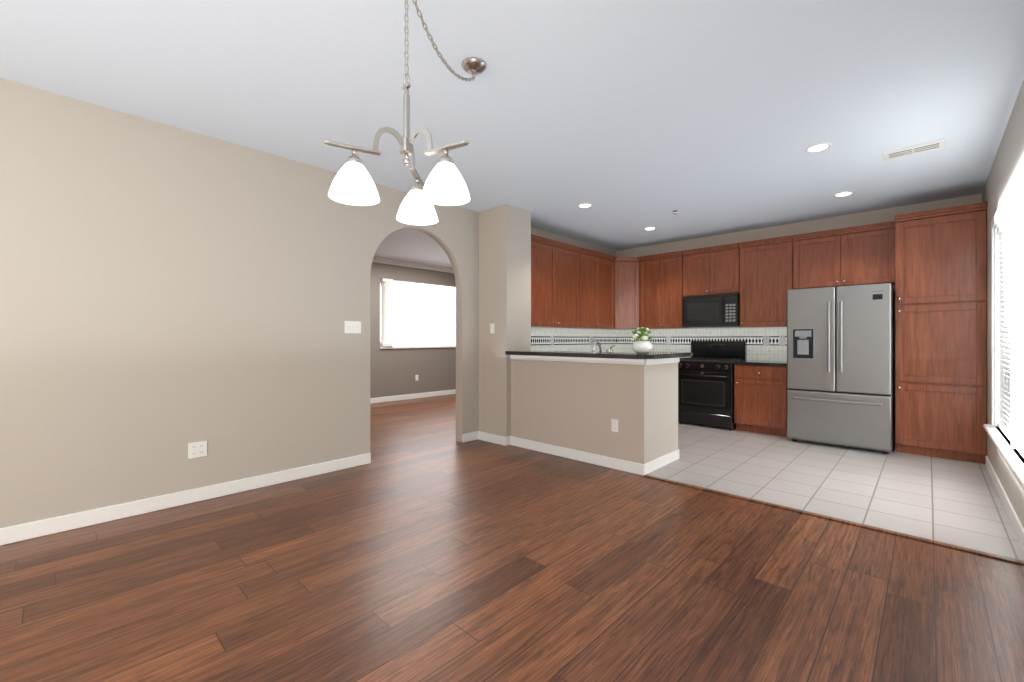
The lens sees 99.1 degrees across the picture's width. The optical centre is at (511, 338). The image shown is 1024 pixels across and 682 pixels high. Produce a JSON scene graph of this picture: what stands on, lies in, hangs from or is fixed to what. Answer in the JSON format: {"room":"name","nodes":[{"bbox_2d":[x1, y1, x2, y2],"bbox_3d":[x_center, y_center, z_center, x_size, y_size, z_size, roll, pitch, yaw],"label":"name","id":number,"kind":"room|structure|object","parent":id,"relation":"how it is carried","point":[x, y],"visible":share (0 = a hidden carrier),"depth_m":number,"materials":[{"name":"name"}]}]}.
{"room":"kitchen","nodes":[
{"label":"kitchen","id":0,"kind":"room"},
{"bbox_2d":[0,78,615,527],"bbox_3d":[-1.601,-0.161,4.117,0.120,2.740,9.990,0,0,44],"label":"wall","id":1,"kind":"structure","parent":0,"point":[168,294],"depth_m":3.14,"materials":[{"name":"beige paint"}]},
{"bbox_2d":[0,453,370,545],"bbox_3d":[-3.146,1.159,2.398,0.014,0.100,5.130,0,0,44],"label":"baseboard","id":2,"kind":"structure","parent":1,"relation":"attached to","point":[29,530],"depth_m":3.09,"materials":[{"name":"white wood"}]},
{"bbox_2d":[188,441,206,458],"bbox_3d":[-2.337,0.824,3.250,0.009,0.117,0.118,0,0,44],"label":"outlet","id":3,"kind":"object","parent":1,"relation":"attached to","point":[197,449],"visible":1,"depth_m":3.25,"materials":[{"name":"white plastic"}]},
{"bbox_2d":[344,321,360,332],"bbox_3d":[-1.499,-0.111,4.123,0.016,0.117,0.164,0,0,44],"label":"light switch","id":4,"kind":"object","parent":1,"relation":"attached to","point":[352,326],"visible":1,"depth_m":4.12,"materials":[{"name":"white plastic"}]},
{"bbox_2d":[462,431,477,442],"bbox_3d":[-0.486,1.159,5.189,0.014,0.100,0.260,0,0,44],"label":"baseboard","id":5,"kind":"structure","parent":1,"relation":"attached to","point":[470,436],"depth_m":5.17,"materials":[{"name":"white wood"}]},
{"bbox_2d":[531,234,582,327],"bbox_3d":[0.478,-0.729,5.927,0.385,1.135,1.120,0,0,44],"label":"upper cabinet","id":6,"kind":"object","parent":1,"relation":"attached to","point":[555,283],"visible":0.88,"depth_m":5.80,"materials":[{"name":"brown wood"}]},
{"bbox_2d":[531,327,615,351],"bbox_3d":[0.855,0.068,6.585,0.008,0.453,2.763,0,0,44],"label":"backsplash","id":7,"kind":"structure","parent":1,"relation":"attached to","point":[570,339],"depth_m":6.63,"materials":[{"name":"tile"}]},
{"bbox_2d":[575,248,616,328],"bbox_3d":[1.196,-0.729,6.680,0.385,1.135,0.950,0,0,44],"label":"upper cabinet","id":8,"kind":"object","parent":1,"relation":"attached to","point":[597,290],"visible":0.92,"depth_m":6.56,"materials":[{"name":"brown wood"}]},
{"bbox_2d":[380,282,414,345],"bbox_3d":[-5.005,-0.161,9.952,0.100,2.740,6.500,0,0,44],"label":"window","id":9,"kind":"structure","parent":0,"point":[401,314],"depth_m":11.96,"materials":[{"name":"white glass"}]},
{"bbox_2d":[370,262,455,397],"bbox_3d":[-2.609,-0.161,8.276,0.120,2.740,7.620,0,0,44],"label":"wall","id":10,"kind":"structure","parent":0,"point":[393,372],"depth_m":8.72,"materials":[{"name":"beige paint"}]},
{"bbox_2d":[372,257,453,272],"bbox_3d":[-2.844,-1.486,7.892,0.080,0.090,6.500,0,0,44],"label":"crown molding","id":11,"kind":"structure","parent":10,"relation":"attached to","point":[408,264],"depth_m":8.73,"materials":[{"name":"beige paint"}]},
{"bbox_2d":[370,389,455,403],"bbox_3d":[-2.485,1.159,8.309,0.014,0.100,7.400,0,0,44],"label":"baseboard","id":12,"kind":"structure","parent":10,"relation":"attached to","point":[407,397],"depth_m":8.79,"materials":[{"name":"white wood"}]},
{"bbox_2d":[380,346,455,348],"bbox_3d":[-1.260,0.169,9.684,0.170,0.040,3.720,0,0,44],"label":"trim","id":13,"kind":"structure","parent":10,"relation":"on","point":[398,347],"depth_m":8.84,"materials":[{"name":"white wood"}]},
{"bbox_2d":[380,278,392,346],"bbox_3d":[-2.450,-0.501,8.443,0.220,1.300,0.220,0,0,44],"label":"column","id":14,"kind":"structure","parent":13,"relation":"on","point":[385,286],"depth_m":8.38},
{"bbox_2d":[415,284,455,345],"bbox_3d":[-1.715,-0.161,11.388,2.880,2.740,0.120,0,0,44],"label":"window","id":15,"kind":"structure","parent":0,"point":[435,315],"depth_m":11.59,"materials":[{"name":"white glass"}]},
{"bbox_2d":[479,204,530,436],"bbox_3d":[-0.087,-0.161,5.277,0.470,2.740,0.420,0,0,44],"label":"wall","id":16,"kind":"structure","parent":0,"point":[505,270],"depth_m":5.11,"materials":[{"name":"beige paint"}]},
{"bbox_2d":[478,431,505,445],"bbox_3d":[-0.241,1.159,5.105,0.484,0.100,0.014,0,0,44],"label":"baseboard","id":17,"kind":"object","parent":16,"relation":"attached to","point":[492,438],"visible":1,"depth_m":5.08,"materials":[{"name":"white wood"}]},
{"bbox_2d":[490,324,493,333],"bbox_3d":[-0.234,-0.121,5.115,0.072,0.117,0.016,0,0,44],"label":"light switch","id":18,"kind":"object","parent":16,"relation":"attached to","point":[491,328],"visible":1,"depth_m":5.11,"materials":[{"name":"white plastic"}]},
{"bbox_2d":[506,436,509,445],"bbox_3d":[-0.037,1.159,4.979,0.014,0.100,0.084,0,0,44],"label":"baseboard","id":19,"kind":"object","parent":16,"relation":"attached to","point":[507,440],"visible":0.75,"depth_m":4.97,"materials":[{"name":"white wood"}]},
{"bbox_2d":[0,394,1023,681],"bbox_3d":[-2.013,1.259,5.290,11.265,0.100,11.120,0,0,44],"label":"floor","id":20,"kind":"structure","parent":0,"point":[424,546],"depth_m":2.12,"materials":[{"name":"laminate"}]},
{"bbox_2d":[644,475,1023,564],"bbox_3d":[1.969,1.204,3.085,2.219,0.011,0.042,0,0,44],"label":"transition strip","id":21,"kind":"object","parent":20,"relation":"on","point":[1011,560],"depth_m":2.82,"materials":[{"name":"brown wood"}]},
{"bbox_2d":[0,0,1023,283],"bbox_3d":[-2.013,-1.581,5.290,11.265,0.100,11.120,0,0,44],"label":"ceiling","id":22,"kind":"structure","parent":0,"point":[630,120],"depth_m":2.70,"materials":[{"name":"paint"}]},
{"bbox_2d":[324,0,485,224],"bbox_3d":[-0.318,-1.038,1.954,0.656,0.985,0.986,0,0,44],"label":"chandelier","id":23,"kind":"object","parent":22,"relation":"hanging from","point":[354,184],"visible":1,"depth_m":1.77,"materials":[{"name":"white glass"}]},
{"bbox_2d":[577,203,592,207],"bbox_3d":[0.836,-1.527,5.006,0.184,0.008,0.184,0,0,44],"label":"recessed light","id":24,"kind":"object","parent":22,"relation":"in","point":[584,205],"visible":1,"depth_m":5.00,"materials":[{"name":"white"}]},
{"bbox_2d":[643,227,656,229],"bbox_3d":[1.911,-1.527,6.054,0.184,0.008,0.184,0,0,44],"label":"recessed light","id":25,"kind":"object","parent":22,"relation":"in","point":[650,228],"visible":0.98,"depth_m":6.04,"materials":[{"name":"white"}]},
{"bbox_2d":[804,142,831,152],"bbox_3d":[2.449,-1.527,3.495,0.184,0.008,0.184,0,0,44],"label":"recessed light","id":26,"kind":"object","parent":22,"relation":"in","point":[818,147],"visible":1,"depth_m":3.49,"materials":[{"name":"white"}]},
{"bbox_2d":[833,191,853,196],"bbox_3d":[3.498,-1.527,4.610,0.184,0.008,0.184,0,0,44],"label":"recessed light","id":27,"kind":"object","parent":22,"relation":"in","point":[844,193],"visible":1,"depth_m":4.61,"materials":[{"name":"white"}]},
{"bbox_2d":[883,139,945,160],"bbox_3d":[3.255,-1.524,3.543,0.370,0.014,0.210,0,0,44],"label":"ceiling vent","id":28,"kind":"object","parent":22,"relation":"in","point":[916,149],"visible":1,"depth_m":3.52,"materials":[{"name":"grey metal"}]},
{"bbox_2d":[511,359,677,463],"bbox_3d":[0.832,0.694,4.712,1.640,1.030,0.730,0,0,44],"label":"wall","id":29,"kind":"structure","parent":0,"point":[579,406],"depth_m":4.26,"materials":[{"name":"beige paint"}]},
{"bbox_2d":[510,436,644,475],"bbox_3d":[0.576,1.159,4.423,1.640,0.100,0.014,0,0,44],"label":"baseboard","id":30,"kind":"structure","parent":29,"relation":"attached to","point":[615,463],"depth_m":4.31,"materials":[{"name":"white wood"}]},
{"bbox_2d":[510,355,679,364],"bbox_3d":[0.833,0.206,4.700,1.655,0.056,0.746,0,0,44],"label":"trim","id":31,"kind":"structure","parent":29,"relation":"attached to","point":[602,360],"depth_m":4.25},
{"bbox_2d":[505,350,692,358],"bbox_3d":[0.876,0.157,4.684,1.737,0.040,0.950,0,0,44],"label":"countertop","id":32,"kind":"structure","parent":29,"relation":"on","point":[654,355],"depth_m":4.21,"materials":[{"name":"black stone"}]},
{"bbox_2d":[632,327,652,353],"bbox_3d":[1.214,0.011,4.081,0.188,0.248,0.200,0,0,44],"label":"plant pot","id":33,"kind":"object","parent":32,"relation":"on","point":[640,345],"visible":1,"depth_m":4.03,"materials":[{"name":"white ceramic"}]},
{"bbox_2d":[612,419,617,431],"bbox_3d":[0.960,0.809,4.078,0.072,0.117,0.009,0,0,44],"label":"outlet","id":34,"kind":"object","parent":29,"relation":"attached to","point":[614,425],"visible":1,"depth_m":4.08,"materials":[{"name":"white plastic"}]},
{"bbox_2d":[644,449,678,474],"bbox_3d":[1.426,1.159,4.136,0.014,0.100,0.744,0,0,44],"label":"baseboard","id":35,"kind":"structure","parent":29,"relation":"attached to","point":[659,462],"depth_m":4.10,"materials":[{"name":"white wood"}]},
{"bbox_2d":[616,194,981,360],"bbox_3d":[3.420,-0.161,6.148,4.585,2.740,0.120,0,0,44],"label":"wall","id":36,"kind":"structure","parent":0,"point":[862,218],"depth_m":5.73,"materials":[{"name":"beige paint"}]},
{"bbox_2d":[609,257,639,329],"bbox_3d":[1.819,-0.729,7.164,0.619,1.135,0.612,0,0,44],"label":"upper cabinet","id":37,"kind":"object","parent":36,"relation":"attached to","point":[626,293],"visible":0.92,"depth_m":6.93,"materials":[{"name":"brown wood"}]},
{"bbox_2d":[638,251,688,328],"bbox_3d":[2.366,-0.729,6.800,0.690,1.135,0.385,0,0,44],"label":"upper cabinet","id":38,"kind":"object","parent":36,"relation":"attached to","point":[660,291],"visible":0.96,"depth_m":6.67,"materials":[{"name":"brown wood"}]},
{"bbox_2d":[616,327,786,360],"bbox_3d":[2.788,0.068,6.660,2.717,0.453,0.008,0,0,44],"label":"backsplash","id":39,"kind":"structure","parent":36,"relation":"attached to","point":[757,349],"depth_m":6.44,"materials":[{"name":"tile"}]},
{"bbox_2d":[666,337,670,343],"bbox_3d":[2.483,0.025,6.937,0.072,0.117,0.009,0,0,44],"label":"outlet","id":40,"kind":"object","parent":39,"relation":"attached to","point":[668,340],"visible":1,"depth_m":6.93,"materials":[{"name":"white plastic"}]},
{"bbox_2d":[763,336,768,344],"bbox_3d":[3.482,0.025,5.985,0.072,0.117,0.009,0,0,44],"label":"outlet","id":41,"kind":"object","parent":39,"relation":"attached to","point":[765,340],"visible":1,"depth_m":5.98,"materials":[{"name":"white plastic"}]},
{"bbox_2d":[779,336,784,344],"bbox_3d":[3.617,0.025,5.851,0.072,0.117,0.016,0,0,44],"label":"light switch","id":42,"kind":"object","parent":39,"relation":"attached to","point":[781,340],"visible":1,"depth_m":5.86,"materials":[{"name":"white plastic"}]},
{"bbox_2d":[681,243,739,296],"bbox_3d":[2.898,-0.961,6.293,0.770,0.670,0.385,0,0,44],"label":"upper cabinet","id":43,"kind":"object","parent":36,"relation":"attached to","point":[712,270],"visible":0.98,"depth_m":6.16,"materials":[{"name":"brown wood"}]},
{"bbox_2d":[683,293,739,327],"bbox_3d":[2.896,-0.393,6.271,0.744,0.452,0.412,0,0,44],"label":"over-the-range microwave","id":44,"kind":"object","parent":36,"relation":"attached to","point":[713,311],"visible":1,"depth_m":6.10,"materials":[{"name":"black"}]},
{"bbox_2d":[738,235,792,327],"bbox_3d":[3.403,-0.729,5.811,0.615,1.135,0.385,0,0,44],"label":"upper cabinet","id":45,"kind":"object","parent":36,"relation":"attached to","point":[766,274],"visible":0.94,"depth_m":5.70,"materials":[{"name":"brown wood"}]},
{"bbox_2d":[792,221,894,288],"bbox_3d":[3.981,-0.961,5.260,0.972,0.670,0.385,0,0,44],"label":"upper cabinet","id":46,"kind":"object","parent":36,"relation":"attached to","point":[858,255],"visible":0.88,"depth_m":5.12,"materials":[{"name":"brown wood"}]},
{"bbox_2d":[646,422,1023,560],"bbox_3d":[2.292,1.206,4.965,4.345,0.006,3.150,0,0,44],"label":"floor","id":47,"kind":"structure","parent":0,"point":[953,502],"depth_m":3.66,"materials":[{"name":"tile"}]},
{"bbox_2d":[678,341,746,429],"bbox_3d":[2.791,0.622,6.159,0.755,1.175,0.707,0,0,44],"label":"gas range","id":48,"kind":"object","parent":47,"relation":"on","point":[706,384],"visible":0.9,"depth_m":5.98,"materials":[{"name":"black metal"}]},
{"bbox_2d":[734,365,787,436],"bbox_3d":[3.316,0.773,5.709,0.600,0.872,0.654,0,0,44],"label":"base cabinet","id":49,"kind":"object","parent":47,"relation":"on","point":[760,399],"visible":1,"depth_m":5.50,"materials":[{"name":"brown wood"}]},
{"bbox_2d":[733,360,786,366],"bbox_3d":[3.322,0.315,5.708,0.620,0.040,0.623,0,0,44],"label":"countertop","id":50,"kind":"structure","parent":49,"relation":"on","point":[764,363],"depth_m":5.53,"materials":[{"name":"black stone"}]},
{"bbox_2d":[787,283,894,453],"bbox_3d":[3.806,0.317,5.063,0.926,1.785,0.862,0,0,44],"label":"fridge","id":51,"kind":"object","parent":47,"relation":"on","point":[841,365],"visible":1,"depth_m":4.76,"materials":[{"name":"silver metal"}]},
{"bbox_2d":[895,202,987,463],"bbox_3d":[4.476,-0.043,4.589,0.659,2.505,0.675,0,0,44],"label":"pantry cabinet","id":52,"kind":"object","parent":47,"relation":"on","point":[940,332],"visible":0.98,"depth_m":4.37,"materials":[{"name":"brown wood"}]},
{"bbox_3d":[1.016,0.773,6.296,0.654,0.872,1.777,0,0,44],"label":"base cabinet","id":53,"kind":"object","parent":47,"relation":"on","visible":0},
{"bbox_3d":[1.488,0.315,5.819,1.972,0.040,2.992,0,0,44],"label":"countertop","id":54,"kind":"structure","parent":53,"relation":"on","visible":0},
{"bbox_2d":[592,342,614,351],"bbox_3d":[1.036,0.164,4.897,0.228,0.260,0.199,0,0,44],"label":"chrome faucet","id":55,"kind":"object","parent":54,"relation":"on","point":[600,347],"visible":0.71,"depth_m":4.91,"materials":[{"name":"silver metal"}]},
{"bbox_2d":[982,80,1023,526],"bbox_3d":[1.631,-0.161,1.036,0.120,2.740,9.990,0,0,44],"label":"wall","id":56,"kind":"structure","parent":0,"point":[1007,163],"depth_m":3.27,"materials":[{"name":"beige paint"}]},
{"bbox_2d":[983,424,1023,490],"bbox_3d":[3.385,0.789,2.955,0.130,0.100,2.230,0,0,44],"label":"window sill","id":57,"kind":"structure","parent":56,"relation":"attached to","point":[1012,459],"depth_m":2.84,"materials":[{"name":"white wood"}]},
{"bbox_2d":[985,456,1023,549],"bbox_3d":[1.365,1.159,0.854,0.014,0.100,9.120,0,0,44],"label":"baseboard","id":58,"kind":"structure","parent":56,"relation":"attached to","point":[1017,525],"depth_m":3.03,"materials":[{"name":"white wood"}]},
{"bbox_2d":[991,161,1023,448],"bbox_3d":[3.419,-0.136,2.923,0.135,1.750,2.190,0,0,44],"label":"window","id":59,"kind":"structure","parent":56,"relation":"in","point":[1015,389],"depth_m":2.98,"materials":[{"name":"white glass"}]},
{"bbox_2d":[997,208,1010,440],"bbox_3d":[3.808,-0.101,3.348,0.056,1.642,0.801,0,0,44],"label":"window blinds","id":60,"kind":"object","parent":59,"relation":"attached to","point":[1004,230],"depth_m":3.43,"materials":[{"name":"white plastic"}]},
{"bbox_2d":[1015,187,1023,365],"bbox_3d":[3.246,-0.379,2.759,0.056,1.085,0.337,0,0,44],"label":"window blinds","id":61,"kind":"object","parent":59,"relation":"attached to","point":[1019,202],"depth_m":2.83,"materials":[{"name":"white plastic"}]}
]}

